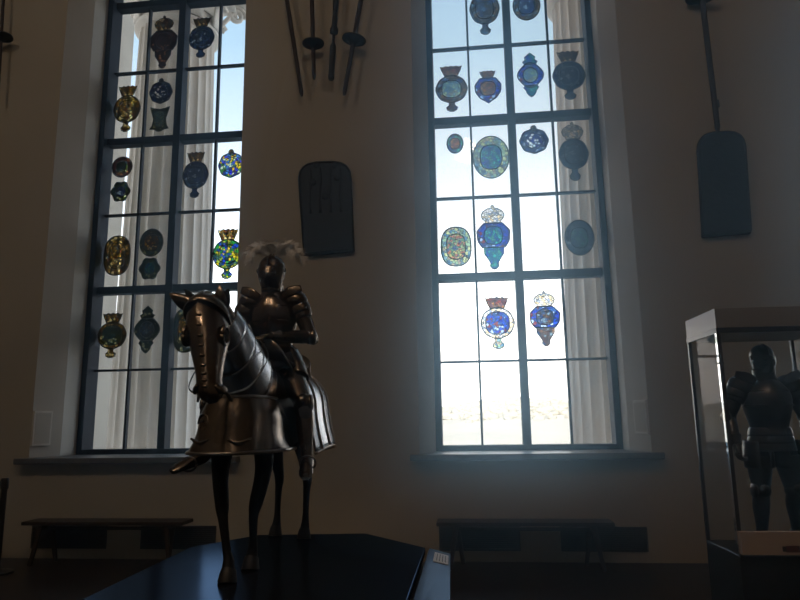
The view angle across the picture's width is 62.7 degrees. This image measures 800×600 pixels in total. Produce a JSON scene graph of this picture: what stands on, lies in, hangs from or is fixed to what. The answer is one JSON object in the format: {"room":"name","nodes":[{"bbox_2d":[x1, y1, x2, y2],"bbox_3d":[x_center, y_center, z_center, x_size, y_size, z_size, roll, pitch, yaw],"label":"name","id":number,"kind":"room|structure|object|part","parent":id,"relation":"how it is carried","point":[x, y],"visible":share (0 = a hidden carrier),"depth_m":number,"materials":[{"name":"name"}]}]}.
{"room":"historic interior","nodes":[
{"label":"historic interior","id":0,"kind":"room"},
{"bbox_2d":[0,558,711,599],"bbox_3d":[0.036,1.689,-0.212,22.000,0.200,18.200,-2,-11,6],"label":"floor","id":1,"kind":"structure","parent":0,"point":[64,578],"depth_m":6.75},
{"bbox_2d":[0,477,13,575],"bbox_3d":[-5.620,2.583,7.541,2.570,1.035,0.340,-2,-11,6],"label":"barrier post","id":2,"kind":"object","parent":1,"relation":"on","point":[4,483],"visible":1,"depth_m":7.43,"materials":[{"name":"black metal"}]},
{"bbox_3d":[-4.512,2.566,7.419,0.066,0.910,0.066,-2,-11,6],"label":"post","id":3,"kind":"part","parent":2,"relation":"part of","materials":[{"name":"black metal"}]},
{"bbox_2d":[21,518,192,565],"bbox_3d":[-3.485,2.875,7.794,1.993,0.500,0.320,-2,-11,6],"label":"wooden bench","id":4,"kind":"object","parent":1,"relation":"on","point":[52,524],"visible":0.94,"depth_m":7.77,"materials":[{"name":"brown wood"}]},
{"bbox_3d":[-4.308,2.896,7.763,0.142,0.470,0.053,2,-11,-17],"label":"leg","id":5,"kind":"part","parent":4,"relation":"part of","materials":[{"name":"brown wood"}]},
{"bbox_3d":[-4.215,2.936,7.985,0.126,0.469,0.056,4,-11,-23],"label":"leg","id":6,"kind":"part","parent":4,"relation":"part of","materials":[{"name":"brown wood"}]},
{"bbox_3d":[-3.489,2.649,7.836,1.993,0.040,0.320,-2,-11,6],"label":"seat","id":7,"kind":"part","parent":4,"relation":"part of","materials":[{"name":"brown wood"}]},
{"bbox_3d":[-2.688,2.840,7.591,0.142,0.470,0.053,-7,-12,29],"label":"leg","id":8,"kind":"part","parent":4,"relation":"part of","materials":[{"name":"brown wood"}]},
{"bbox_3d":[-2.729,2.884,7.827,0.126,0.469,0.056,-8,-13,36],"label":"leg","id":9,"kind":"part","parent":4,"relation":"part of","materials":[{"name":"brown wood"}]},
{"bbox_2d":[82,533,424,599],"bbox_3d":[-0.844,2.071,4.027,2.089,0.620,3.670,-1,-10,0],"label":"display platform","id":10,"kind":"object","parent":1,"relation":"on","point":[359,566],"visible":0.96,"depth_m":4.36,"materials":[{"name":"laminate"}]},
{"bbox_2d":[169,285,336,582],"bbox_3d":[-1.056,0.999,4.945,0.997,1.862,2.707,-3,-11,10],"label":"horse","id":11,"kind":"object","parent":10,"relation":"on","point":[248,409],"visible":0.94,"depth_m":4.31},
{"bbox_3d":[-1.184,0.046,4.075,0.274,0.211,0.328,-2,-11,5],"label":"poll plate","id":12,"kind":"part","parent":11,"relation":"part of","materials":[{"name":"metal"}]},
{"bbox_2d":[169,237,318,480],"bbox_3d":[-1.098,0.388,5.121,1.049,1.923,0.815,-2,-11,5],"label":"suit","id":13,"kind":"object","parent":11,"relation":"on","point":[275,314],"visible":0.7,"depth_m":5.17,"materials":[{"name":"metal"}]},
{"bbox_3d":[-1.001,0.271,4.936,0.090,0.053,0.090,-9,-13,39],"label":"hand plate","id":14,"kind":"part","parent":13,"relation":"part of","materials":[{"name":"metal"}]},
{"bbox_2d":[413,548,449,599],"bbox_3d":[0.230,2.044,3.983,0.219,0.625,2.211,-2,-11,6],"label":"information panel","id":15,"kind":"object","parent":1,"relation":"on","point":[434,582],"visible":1,"depth_m":4.18,"materials":[{"name":"laminate"}]},
{"bbox_2d":[436,519,614,570],"bbox_3d":[1.378,2.705,7.276,1.925,0.500,0.320,-2,-11,6],"label":"wooden bench","id":16,"kind":"object","parent":1,"relation":"on","point":[589,525],"visible":0.99,"depth_m":7.25,"materials":[{"name":"brown wood"}]},
{"bbox_3d":[0.589,2.726,7.241,0.142,0.470,0.053,2,-11,-17],"label":"leg","id":17,"kind":"part","parent":16,"relation":"part of","materials":[{"name":"brown wood"}]},
{"bbox_3d":[0.683,2.766,7.463,0.126,0.469,0.056,4,-11,-23],"label":"leg","id":18,"kind":"part","parent":16,"relation":"part of","materials":[{"name":"brown wood"}]},
{"bbox_3d":[1.375,2.480,7.317,1.925,0.040,0.320,-2,-11,6],"label":"seat","id":19,"kind":"part","parent":16,"relation":"part of","materials":[{"name":"brown wood"}]},
{"bbox_3d":[2.100,2.716,7.311,0.126,0.469,0.056,-8,-13,36],"label":"leg","id":20,"kind":"part","parent":16,"relation":"part of","materials":[{"name":"brown wood"}]},
{"bbox_3d":[2.142,2.672,7.076,0.142,0.470,0.053,-7,-12,29],"label":"leg","id":21,"kind":"part","parent":16,"relation":"part of","materials":[{"name":"brown wood"}]},
{"bbox_2d":[685,306,799,599],"bbox_3d":[2.872,1.293,5.058,0.872,2.415,0.718,-2,-11,5],"label":"display case","id":22,"kind":"object","parent":1,"relation":"on","point":[756,565],"visible":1,"depth_m":4.94,"materials":[{"name":"paint"}]},
{"bbox_3d":[2.486,1.156,5.468,0.026,1.605,0.026,-2,-11,5],"label":"post","id":23,"kind":"part","parent":22,"relation":"part of","materials":[{"name":"metal"}]},
{"bbox_3d":[2.430,1.042,4.846,0.026,1.605,0.026,-2,-11,5],"label":"post","id":24,"kind":"part","parent":22,"relation":"part of","materials":[{"name":"silver metal"}]},
{"bbox_3d":[2.861,0.278,5.272,0.868,0.040,0.668,-2,-11,5],"label":"rail","id":25,"kind":"part","parent":22,"relation":"part of","materials":[{"name":"grey metal"}]},
{"bbox_2d":[720,343,799,530],"bbox_3d":[2.904,1.109,5.129,0.719,1.544,0.333,-1,-11,-2],"label":"armor","id":26,"kind":"object","parent":22,"relation":"on","point":[767,401],"visible":0.92,"depth_m":5.06,"materials":[{"name":"metal"}]},
{"bbox_3d":[2.594,1.150,5.040,0.046,0.096,0.091,-1,-11,1],"label":"hand plate","id":27,"kind":"part","parent":26,"relation":"part of","materials":[{"name":"metal"}]},
{"bbox_2d":[737,531,799,554],"bbox_3d":[2.852,1.719,4.645,0.860,0.155,0.050,-2,-11,5],"label":"sign","id":28,"kind":"object","parent":22,"relation":"attached to","point":[748,542],"depth_m":4.64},
{"bbox_2d":[786,546,799,552],"bbox_3d":[2.766,1.753,4.619,0.090,0.045,0.004,-2,-11,5],"label":"picture","id":29,"kind":"object","parent":22,"relation":"attached to","point":[789,549],"depth_m":4.62},
{"bbox_3d":[3.317,1.131,5.397,0.026,1.605,0.026,-2,-11,5],"label":"post","id":30,"kind":"part","parent":22,"relation":"part of","materials":[{"name":"grey metal"}]},
{"bbox_2d":[0,0,799,562],"bbox_3d":[0.895,-2.287,9.137,22.000,11.000,1.160,-2,-11,6],"label":"wall","id":31,"kind":"structure","parent":0,"point":[372,358],"depth_m":8.28,"materials":[{"name":"paint"}]},
{"bbox_2d":[0,0,12,80],"bbox_3d":[-5.694,-4.722,9.554,0.304,3.816,0.346,-2,-11,6],"label":"tournament lance","id":32,"kind":"object","parent":31,"relation":"attached to","point":[5,37],"visible":1,"depth_m":9.36,"materials":[{"name":"brown wood"}]},
{"bbox_2d":[30,411,52,445],"bbox_3d":[-4.675,1.676,8.570,0.036,0.448,0.260,-6,-12,26],"label":"panel","id":33,"kind":"object","parent":31,"relation":"attached to","point":[42,420],"visible":1,"depth_m":8.55,"materials":[{"name":"paint"}]},
{"bbox_3d":[-4.662,1.675,8.563,0.006,0.388,0.210,-6,-12,26],"label":"panel","id":34,"kind":"part","parent":33,"relation":"part of","materials":[{"name":"paint"}]},
{"bbox_2d":[30,526,106,548],"bbox_3d":[-4.105,2.938,8.142,0.987,0.270,0.026,-2,-11,6],"label":"air vent","id":35,"kind":"object","parent":31,"relation":"in","point":[65,539],"visible":0.8,"depth_m":8.13,"materials":[{"name":"metal"}]},
{"bbox_2d":[13,454,239,464],"bbox_3d":[-3.373,2.063,8.539,2.900,0.075,0.910,-2,-11,6],"label":"window sill","id":36,"kind":"structure","parent":31,"relation":"attached to","point":[102,458],"depth_m":8.16,"materials":[{"name":"stone"}]},
{"bbox_2d":[76,0,245,454],"bbox_3d":[-3.368,-1.893,9.874,2.380,8.220,0.280,-2,-11,6],"label":"window","id":37,"kind":"structure","parent":31,"relation":"in","point":[117,9],"depth_m":9.80,"materials":[{"name":"metal"}]},
{"bbox_2d":[97,313,126,357],"bbox_3d":[-4.200,0.513,9.568,0.456,0.669,0.025,-2,-11,6],"label":"medallion","id":38,"kind":"object","parent":37,"relation":"attached to","point":[109,332],"visible":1,"depth_m":9.57,"materials":[{"name":"green glass"}]},
{"bbox_2d":[105,348,115,357],"bbox_3d":[-4.197,0.767,9.515,0.168,0.150,0.014,-2,-11,6],"label":"pendant","id":39,"kind":"object","parent":38,"relation":"attached to","point":[111,350],"depth_m":9.51,"materials":[{"name":"gold glass"}]},
{"bbox_3d":[-4.204,0.260,9.610,0.298,0.142,0.008,-2,-11,6],"label":"crown","id":40,"kind":"part","parent":38,"relation":"part of","materials":[{"name":"gold glass"}]},
{"bbox_2d":[103,235,130,275],"bbox_3d":[-4.221,-0.664,9.790,0.428,0.619,0.018,-2,-11,6],"label":"medallion","id":41,"kind":"object","parent":37,"relation":"attached to","point":[123,251],"visible":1,"depth_m":9.79,"materials":[{"name":"gold glass"}]},
{"bbox_2d":[110,181,130,201],"bbox_3d":[-4.247,-1.649,9.974,0.325,0.318,0.018,-2,-11,6],"label":"medallion","id":42,"kind":"object","parent":37,"relation":"attached to","point":[118,186],"visible":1,"depth_m":9.97,"materials":[{"name":"glass"}]},
{"bbox_2d":[111,156,132,177],"bbox_3d":[-4.254,-2.035,10.046,0.342,0.343,0.018,-2,-11,6],"label":"medallion","id":43,"kind":"object","parent":37,"relation":"attached to","point":[122,163],"visible":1,"depth_m":10.04,"materials":[{"name":"glass"}]},
{"bbox_2d":[113,85,140,131],"bbox_3d":[-4.250,-2.977,10.215,0.452,0.779,0.025,-2,-11,6],"label":"medallion","id":44,"kind":"object","parent":37,"relation":"attached to","point":[122,104],"visible":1,"depth_m":10.22,"materials":[{"name":"gold glass"}]},
{"bbox_2d":[120,121,129,131],"bbox_3d":[-4.246,-2.680,10.154,0.167,0.173,0.014,-2,-11,6],"label":"pendant","id":45,"kind":"object","parent":44,"relation":"attached to","point":[124,128],"depth_m":10.15,"materials":[{"name":"gold glass"}]},
{"bbox_3d":[-4.255,-3.273,10.264,0.296,0.166,0.008,-2,-11,6],"label":"crown","id":46,"kind":"part","parent":44,"relation":"part of","materials":[{"name":"gold glass"}]},
{"bbox_2d":[134,306,159,353],"bbox_3d":[-3.672,0.427,9.524,0.401,0.703,0.025,-2,-11,6],"label":"medallion","id":47,"kind":"object","parent":37,"relation":"attached to","point":[153,330],"visible":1,"depth_m":9.52,"materials":[{"name":"black glass"}]},
{"bbox_2d":[138,340,152,353],"bbox_3d":[-3.669,0.677,9.473,0.236,0.193,0.014,-2,-11,6],"label":"pendant","id":48,"kind":"object","parent":47,"relation":"attached to","point":[148,343],"depth_m":9.47,"materials":[{"name":"green glass"}]},
{"bbox_2d":[138,258,160,279],"bbox_3d":[-3.699,-0.465,9.695,0.346,0.330,0.018,-2,-11,6],"label":"medallion","id":49,"kind":"object","parent":37,"relation":"attached to","point":[149,266],"visible":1,"depth_m":9.69,"materials":[{"name":"teal glass"}]},
{"bbox_2d":[139,228,163,256],"bbox_3d":[-3.697,-0.855,9.766,0.378,0.434,0.018,-2,-11,6],"label":"medallion","id":50,"kind":"object","parent":37,"relation":"attached to","point":[148,239],"visible":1,"depth_m":9.76,"materials":[{"name":"teal glass"}]},
{"bbox_2d":[149,106,169,131],"bbox_3d":[-3.708,-2.789,10.123,0.320,0.413,0.018,-2,-11,6],"label":"medallion","id":51,"kind":"object","parent":37,"relation":"attached to","point":[154,112],"visible":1,"depth_m":10.12,"materials":[{"name":"glass"}]},
{"bbox_2d":[149,78,172,103],"bbox_3d":[-3.717,-3.248,10.204,0.388,0.429,0.025,-2,-11,6],"label":"medallion","id":52,"kind":"object","parent":37,"relation":"attached to","point":[169,90],"visible":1,"depth_m":10.20,"materials":[{"name":"blue glass"}]},
{"bbox_2d":[150,15,177,68],"bbox_3d":[-3.733,-4.072,10.357,0.464,0.918,0.025,-2,-11,6],"label":"medallion","id":53,"kind":"object","parent":37,"relation":"attached to","point":[162,42],"visible":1,"depth_m":10.36,"materials":[{"name":"brown glass"}]},
{"bbox_2d":[154,50,171,68],"bbox_3d":[-3.728,-3.779,10.306,0.282,0.321,0.014,-2,-11,6],"label":"pendant","id":54,"kind":"object","parent":53,"relation":"attached to","point":[162,56],"depth_m":10.31,"materials":[{"name":"brown glass"}]},
{"bbox_3d":[-3.738,-4.394,10.411,0.314,0.253,0.008,-2,-11,6],"label":"crown","id":55,"kind":"part","parent":53,"relation":"part of","materials":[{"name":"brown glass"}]},
{"bbox_2d":[173,309,189,352],"bbox_3d":[-3.091,0.432,9.461,0.394,0.658,0.018,-2,-11,6],"label":"medallion","id":56,"kind":"object","parent":37,"relation":"attached to","point":[178,323],"visible":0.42,"depth_m":9.47,"materials":[{"name":"green glass"}]},
{"bbox_2d":[182,151,208,197],"bbox_3d":[-3.080,-1.887,9.882,0.417,0.739,0.025,-2,-11,6],"label":"medallion","id":57,"kind":"object","parent":37,"relation":"attached to","point":[202,175],"visible":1,"depth_m":9.88,"materials":[{"name":"blue glass"}]},
{"bbox_2d":[190,187,198,197],"bbox_3d":[-3.076,-1.605,9.825,0.155,0.164,0.014,-2,-11,6],"label":"pendant","id":58,"kind":"object","parent":57,"relation":"attached to","point":[194,192],"depth_m":9.82,"materials":[{"name":"blue glass"}]},
{"bbox_3d":[-3.085,-2.166,9.929,0.272,0.158,0.008,-2,-11,6],"label":"crown","id":59,"kind":"part","parent":57,"relation":"part of","materials":[{"name":"brown glass"}]},
{"bbox_2d":[188,17,214,57],"bbox_3d":[-3.115,-4.115,10.295,0.433,0.696,0.025,-2,-11,6],"label":"medallion","id":60,"kind":"object","parent":37,"relation":"attached to","point":[208,38],"visible":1,"depth_m":10.30,"materials":[{"name":"blue glass"}]},
{"bbox_2d":[196,48,204,57],"bbox_3d":[-3.111,-3.850,10.241,0.160,0.156,0.014,-2,-11,6],"label":"pendant","id":61,"kind":"object","parent":60,"relation":"attached to","point":[200,52],"depth_m":10.24,"materials":[{"name":"blue glass"}]},
{"bbox_3d":[-3.119,-4.379,10.339,0.283,0.148,0.008,-2,-11,6],"label":"crown","id":62,"kind":"part","parent":60,"relation":"part of","materials":[{"name":"gold glass"}]},
{"bbox_2d":[212,229,238,278],"bbox_3d":[-2.523,-0.676,9.597,0.464,0.762,0.025,-2,-11,6],"label":"medallion","id":63,"kind":"object","parent":37,"relation":"attached to","point":[225,252],"visible":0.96,"depth_m":9.60,"materials":[{"name":"multicoloured glass"}]},
{"bbox_2d":[221,268,231,278],"bbox_3d":[-2.519,-0.386,9.538,0.172,0.169,0.014,-2,-11,6],"label":"pendant","id":64,"kind":"object","parent":63,"relation":"attached to","point":[226,274],"depth_m":9.53,"materials":[{"name":"multicoloured glass"}]},
{"bbox_3d":[-2.528,-0.965,9.645,0.304,0.163,0.008,-2,-11,6],"label":"crown","id":65,"kind":"part","parent":63,"relation":"part of","materials":[{"name":"gold glass"}]},
{"bbox_2d":[218,149,240,177],"bbox_3d":[-2.537,-2.047,9.851,0.403,0.455,0.025,-2,-11,6],"label":"medallion","id":66,"kind":"object","parent":37,"relation":"attached to","point":[226,170],"visible":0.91,"depth_m":9.85,"materials":[{"name":"multicoloured glass"}]},
{"bbox_2d":[140,526,215,548],"bbox_3d":[-2.700,2.889,7.992,0.949,0.270,0.026,-2,-11,6],"label":"air vent","id":67,"kind":"object","parent":31,"relation":"in","point":[185,537],"visible":0.77,"depth_m":7.99,"materials":[{"name":"metal"}]},
{"bbox_2d":[285,0,302,96],"bbox_3d":[-1.614,-4.543,9.133,0.635,3.807,0.205,-2,-11,6],"label":"pole weapon","id":68,"kind":"object","parent":31,"relation":"attached to","point":[287,3],"visible":1,"depth_m":8.80,"materials":[{"name":"brown wood"}]},
{"bbox_2d":[302,0,323,79],"bbox_3d":[-1.178,-4.671,9.037,0.290,3.565,0.341,-2,-11,6],"label":"tournament lance","id":69,"kind":"object","parent":31,"relation":"attached to","point":[313,43],"visible":1,"depth_m":8.74,"materials":[{"name":"brown wood"}]},
{"bbox_2d":[298,160,354,256],"bbox_3d":[-0.959,-1.194,8.498,0.742,1.271,0.097,-2,-11,6],"label":"shield","id":70,"kind":"object","parent":31,"relation":"attached to","point":[325,187],"visible":1,"depth_m":8.47,"materials":[{"name":"black metal"}]},
{"bbox_2d":[328,0,338,80],"bbox_3d":[-0.823,-4.660,9.014,0.298,3.568,0.184,5,-12,-30],"label":"lance","id":71,"kind":"object","parent":31,"relation":"attached to","point":[334,29],"visible":1,"depth_m":8.75,"materials":[{"name":"wood"}]},
{"bbox_2d":[342,0,365,95],"bbox_3d":[-0.465,-4.518,8.952,0.650,3.733,0.320,1,-11,-11],"label":"tournament lance","id":72,"kind":"object","parent":31,"relation":"attached to","point":[353,39],"visible":1,"depth_m":8.67,"materials":[{"name":"brown wood"}]},
{"bbox_2d":[439,526,520,550],"bbox_3d":[0.921,2.764,7.606,0.932,0.270,0.026,-2,-11,6],"label":"air vent","id":73,"kind":"object","parent":31,"relation":"in","point":[471,540],"visible":0.91,"depth_m":7.59,"materials":[{"name":"metal"}]},
{"bbox_2d":[425,0,622,450],"bbox_3d":[1.610,-2.067,9.343,2.380,8.220,0.280,-2,-11,6],"label":"window","id":74,"kind":"structure","parent":31,"relation":"in","point":[511,118],"depth_m":9.07,"materials":[{"name":"glass"}]},
{"bbox_2d":[435,65,467,111],"bbox_3d":[0.759,-3.115,9.674,0.480,0.738,0.025,-2,-11,6],"label":"medallion","id":75,"kind":"object","parent":74,"relation":"attached to","point":[451,73],"visible":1,"depth_m":9.68,"materials":[{"name":"grey glass"}]},
{"bbox_3d":[0.754,-3.394,9.720,0.315,0.158,0.008,-2,-11,6],"label":"crown","id":76,"kind":"part","parent":75,"relation":"part of","materials":[{"name":"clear glass"}]},
{"bbox_2d":[446,101,457,111],"bbox_3d":[0.762,-2.833,9.616,0.177,0.164,0.014,-2,-11,6],"label":"pendant","id":77,"kind":"object","parent":75,"relation":"attached to","point":[451,106],"depth_m":9.61,"materials":[{"name":"grey glass"}]},
{"bbox_2d":[446,133,463,153],"bbox_3d":[0.797,-2.269,9.518,0.249,0.311,0.018,-2,-11,6],"label":"medallion","id":78,"kind":"object","parent":74,"relation":"attached to","point":[454,143],"visible":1,"depth_m":9.51,"materials":[{"name":"teal glass"}]},
{"bbox_2d":[440,227,471,266],"bbox_3d":[0.788,-0.753,9.241,0.438,0.584,0.018,-2,-11,6],"label":"medallion","id":79,"kind":"object","parent":74,"relation":"attached to","point":[452,237],"visible":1,"depth_m":9.24,"materials":[{"name":"multicoloured glass"}]},
{"bbox_2d":[469,0,499,34],"bbox_3d":[1.268,-4.378,9.848,0.455,0.886,0.025,-2,-11,6],"label":"medallion","id":80,"kind":"object","parent":74,"relation":"attached to","point":[493,7],"visible":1,"depth_m":9.83,"materials":[{"name":"grey glass"}]},
{"bbox_2d":[480,23,490,34],"bbox_3d":[1.272,-4.039,9.780,0.168,0.195,0.014,-2,-11,6],"label":"pendant","id":81,"kind":"object","parent":80,"relation":"attached to","point":[485,25],"depth_m":9.78,"materials":[{"name":"blue glass"}]},
{"bbox_2d":[474,70,500,102],"bbox_3d":[1.289,-3.120,9.615,0.394,0.522,0.025,-2,-11,6],"label":"medallion","id":82,"kind":"object","parent":74,"relation":"attached to","point":[487,86],"visible":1,"depth_m":9.62,"materials":[{"name":"blue glass"}]},
{"bbox_3d":[1.286,-3.317,9.646,0.228,0.111,0.008,-2,-11,6],"label":"crown","id":83,"kind":"part","parent":82,"relation":"part of","materials":[{"name":"clear glass"}]},
{"bbox_2d":[473,136,508,178],"bbox_3d":[1.306,-2.052,9.421,0.529,0.655,0.018,-2,-11,6],"label":"medallion","id":84,"kind":"object","parent":74,"relation":"attached to","point":[491,157],"visible":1,"depth_m":9.42,"materials":[{"name":"glass"}]},
{"bbox_2d":[476,205,509,269],"bbox_3d":[1.311,-0.884,9.202,0.474,0.942,0.025,-2,-11,6],"label":"medallion","id":85,"kind":"object","parent":74,"relation":"attached to","point":[498,234],"visible":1,"depth_m":9.20,"materials":[{"name":"blue glass"}]},
{"bbox_3d":[1.305,-1.213,9.258,0.320,0.260,0.008,-2,-11,6],"label":"crown","id":86,"kind":"part","parent":85,"relation":"part of","materials":[{"name":"white glass"}]},
{"bbox_2d":[484,247,503,269],"bbox_3d":[1.315,-0.582,9.149,0.288,0.329,0.014,-2,-11,6],"label":"pendant","id":87,"kind":"object","parent":85,"relation":"attached to","point":[494,255],"depth_m":9.15,"materials":[{"name":"teal glass"}]},
{"bbox_2d":[480,297,514,348],"bbox_3d":[1.334,0.311,8.980,0.472,0.727,0.025,-2,-11,6],"label":"medallion","id":88,"kind":"object","parent":74,"relation":"attached to","point":[494,320],"visible":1,"depth_m":8.99,"materials":[{"name":"blue glass"}]},
{"bbox_3d":[1.329,0.036,9.025,0.309,0.155,0.008,-2,-11,6],"label":"crown","id":89,"kind":"part","parent":88,"relation":"part of","materials":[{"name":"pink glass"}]},
{"bbox_2d":[492,337,504,348],"bbox_3d":[1.338,0.588,8.923,0.174,0.162,0.014,-2,-11,6],"label":"pendant","id":90,"kind":"object","parent":88,"relation":"attached to","point":[502,345],"depth_m":8.92,"materials":[{"name":"white glass"}]},
{"bbox_2d":[512,0,540,20],"bbox_3d":[1.885,-4.389,9.784,0.413,0.495,0.018,-2,-11,6],"label":"medallion","id":91,"kind":"object","parent":74,"relation":"attached to","point":[534,6],"visible":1,"depth_m":9.77,"materials":[{"name":"glass"}]},
{"bbox_2d":[517,53,543,96],"bbox_3d":[1.904,-3.284,9.576,0.392,0.709,0.025,-2,-11,6],"label":"medallion","id":92,"kind":"object","parent":74,"relation":"attached to","point":[531,88],"visible":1,"depth_m":9.58,"materials":[{"name":"blue glass"}]},
{"bbox_2d":[524,84,538,96],"bbox_3d":[1.907,-3.032,9.523,0.230,0.194,0.014,-2,-11,6],"label":"pendant","id":93,"kind":"object","parent":92,"relation":"attached to","point":[531,89],"depth_m":9.52,"materials":[{"name":"teal glass"}]},
{"bbox_2d":[519,125,548,153],"bbox_3d":[1.918,-2.296,9.393,0.423,0.435,0.025,-2,-11,6],"label":"medallion","id":94,"kind":"object","parent":74,"relation":"attached to","point":[543,140],"visible":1,"depth_m":9.39,"materials":[{"name":"blue glass"}]},
{"bbox_2d":[529,291,559,346],"bbox_3d":[1.970,0.251,8.919,0.417,0.769,0.025,-2,-11,6],"label":"medallion","id":95,"kind":"object","parent":74,"relation":"attached to","point":[554,318],"visible":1,"depth_m":8.92,"materials":[{"name":"blue glass"}]},
{"bbox_3d":[1.966,-0.017,8.963,0.280,0.211,0.008,-2,-11,6],"label":"crown","id":96,"kind":"part","parent":95,"relation":"part of","materials":[{"name":"white glass"}]},
{"bbox_2d":[536,327,554,346],"bbox_3d":[1.974,0.496,8.876,0.252,0.270,0.014,-2,-11,6],"label":"pendant","id":97,"kind":"object","parent":95,"relation":"attached to","point":[541,331],"depth_m":8.88,"materials":[{"name":"brown glass"}]},
{"bbox_2d":[552,50,585,99],"bbox_3d":[2.449,-3.257,9.509,0.477,0.775,0.025,-2,-11,6],"label":"medallion","id":98,"kind":"object","parent":74,"relation":"attached to","point":[578,72],"visible":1,"depth_m":9.51,"materials":[{"name":"blue glass"}]},
{"bbox_3d":[2.444,-3.551,9.558,0.312,0.165,0.008,-2,-11,6],"label":"crown","id":99,"kind":"part","parent":98,"relation":"part of","materials":[{"name":"glass"}]},
{"bbox_2d":[564,88,575,99],"bbox_3d":[2.453,-2.962,9.449,0.176,0.172,0.014,-2,-11,6],"label":"pendant","id":100,"kind":"object","parent":98,"relation":"attached to","point":[570,91],"depth_m":9.45,"materials":[{"name":"blue glass"}]},
{"bbox_2d":[558,122,588,180],"bbox_3d":[2.458,-2.107,9.297,0.425,0.892,0.025,-2,-11,6],"label":"medallion","id":101,"kind":"object","parent":74,"relation":"attached to","point":[568,161],"visible":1,"depth_m":9.29,"materials":[{"name":"grey glass"}]},
{"bbox_3d":[2.453,-2.412,9.348,0.296,0.261,0.008,-2,-11,6],"label":"crown","id":102,"kind":"part","parent":101,"relation":"part of","materials":[{"name":"white glass"}]},
{"bbox_2d":[570,168,580,180],"bbox_3d":[2.462,-1.766,9.228,0.158,0.195,0.014,-2,-11,6],"label":"pendant","id":103,"kind":"object","parent":101,"relation":"attached to","point":[574,170],"depth_m":9.22,"materials":[{"name":"blue glass"}]},
{"bbox_2d":[564,220,594,255],"bbox_3d":[2.480,-0.864,9.070,0.409,0.517,0.018,-2,-11,6],"label":"medallion","id":104,"kind":"object","parent":74,"relation":"attached to","point":[581,236],"visible":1,"depth_m":9.06,"materials":[{"name":"grey glass"}]},
{"bbox_2d":[410,449,664,460],"bbox_3d":[1.605,1.890,8.008,2.900,0.075,0.910,-2,-11,6],"label":"window sill","id":105,"kind":"structure","parent":31,"relation":"attached to","point":[594,454],"depth_m":7.62,"materials":[{"name":"stone"}]},
{"bbox_2d":[560,527,648,551],"bbox_3d":[2.317,2.715,7.457,0.963,0.270,0.026,-2,-11,6],"label":"air vent","id":106,"kind":"object","parent":31,"relation":"in","point":[612,539],"visible":0.91,"depth_m":7.45,"materials":[{"name":"metal"}]},
{"bbox_2d":[633,400,649,433],"bbox_3d":[2.855,1.385,7.773,0.036,0.395,0.260,2,-11,-14],"label":"panel","id":107,"kind":"object","parent":31,"relation":"attached to","point":[640,407],"visible":1,"depth_m":7.74,"materials":[{"name":"paint"}]},
{"bbox_2d":[685,0,719,131],"bbox_3d":[3.820,-4.035,8.350,0.400,4.031,0.400,-2,-11,6],"label":"pole weapon","id":108,"kind":"object","parent":31,"relation":"attached to","point":[702,3],"visible":1,"depth_m":8.13,"materials":[{"name":"brown wood"}]},
{"bbox_2d":[696,99,751,237],"bbox_3d":[3.929,-1.627,8.030,0.617,1.759,0.087,-2,-11,6],"label":"shield","id":109,"kind":"object","parent":31,"relation":"attached to","point":[722,163],"visible":0.95,"depth_m":7.96,"materials":[{"name":"black metal"}]},
{"label":"outside","id":110,"kind":"structure","parent":0,"visible":0},
{"bbox_2d":[442,396,570,444],"bbox_3d":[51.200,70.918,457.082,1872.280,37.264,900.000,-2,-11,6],"label":"ground","id":111,"kind":"structure","parent":110,"point":[457,431],"depth_m":196.06,"materials":[{"name":"white"}]},
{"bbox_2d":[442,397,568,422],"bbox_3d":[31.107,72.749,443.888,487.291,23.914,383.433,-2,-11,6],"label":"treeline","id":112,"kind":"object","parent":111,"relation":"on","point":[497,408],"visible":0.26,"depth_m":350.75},
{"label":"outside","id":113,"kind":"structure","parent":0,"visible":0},
{"bbox_3d":[1.385,4.648,11.471,60.000,0.600,6.000,-2,-11,6],"label":"floor","id":114,"kind":"structure","parent":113,"visible":0},
{"bbox_2d":[93,14,134,448],"bbox_3d":[-7.050,-1.590,15.001,1.329,13.200,0.800,-2,-11,6],"label":"pier","id":115,"kind":"structure","parent":114,"relation":"on","point":[127,35],"depth_m":14.81,"materials":[{"name":"stone"}]},
{"bbox_2d":[106,0,245,448],"bbox_3d":[-4.454,-1.127,12.577,2.380,11.330,2.380,-2,-11,6],"label":"fluted column","id":116,"kind":"structure","parent":114,"relation":"on","point":[195,229],"depth_m":12.00,"materials":[{"name":"stone"}]},
{"bbox_2d":[546,0,611,443],"bbox_3d":[3.693,-1.410,11.708,2.380,11.330,2.380,-2,-11,6],"label":"fluted column","id":117,"kind":"structure","parent":114,"relation":"on","point":[591,423],"depth_m":11.13,"materials":[{"name":"stone"}]}
]}

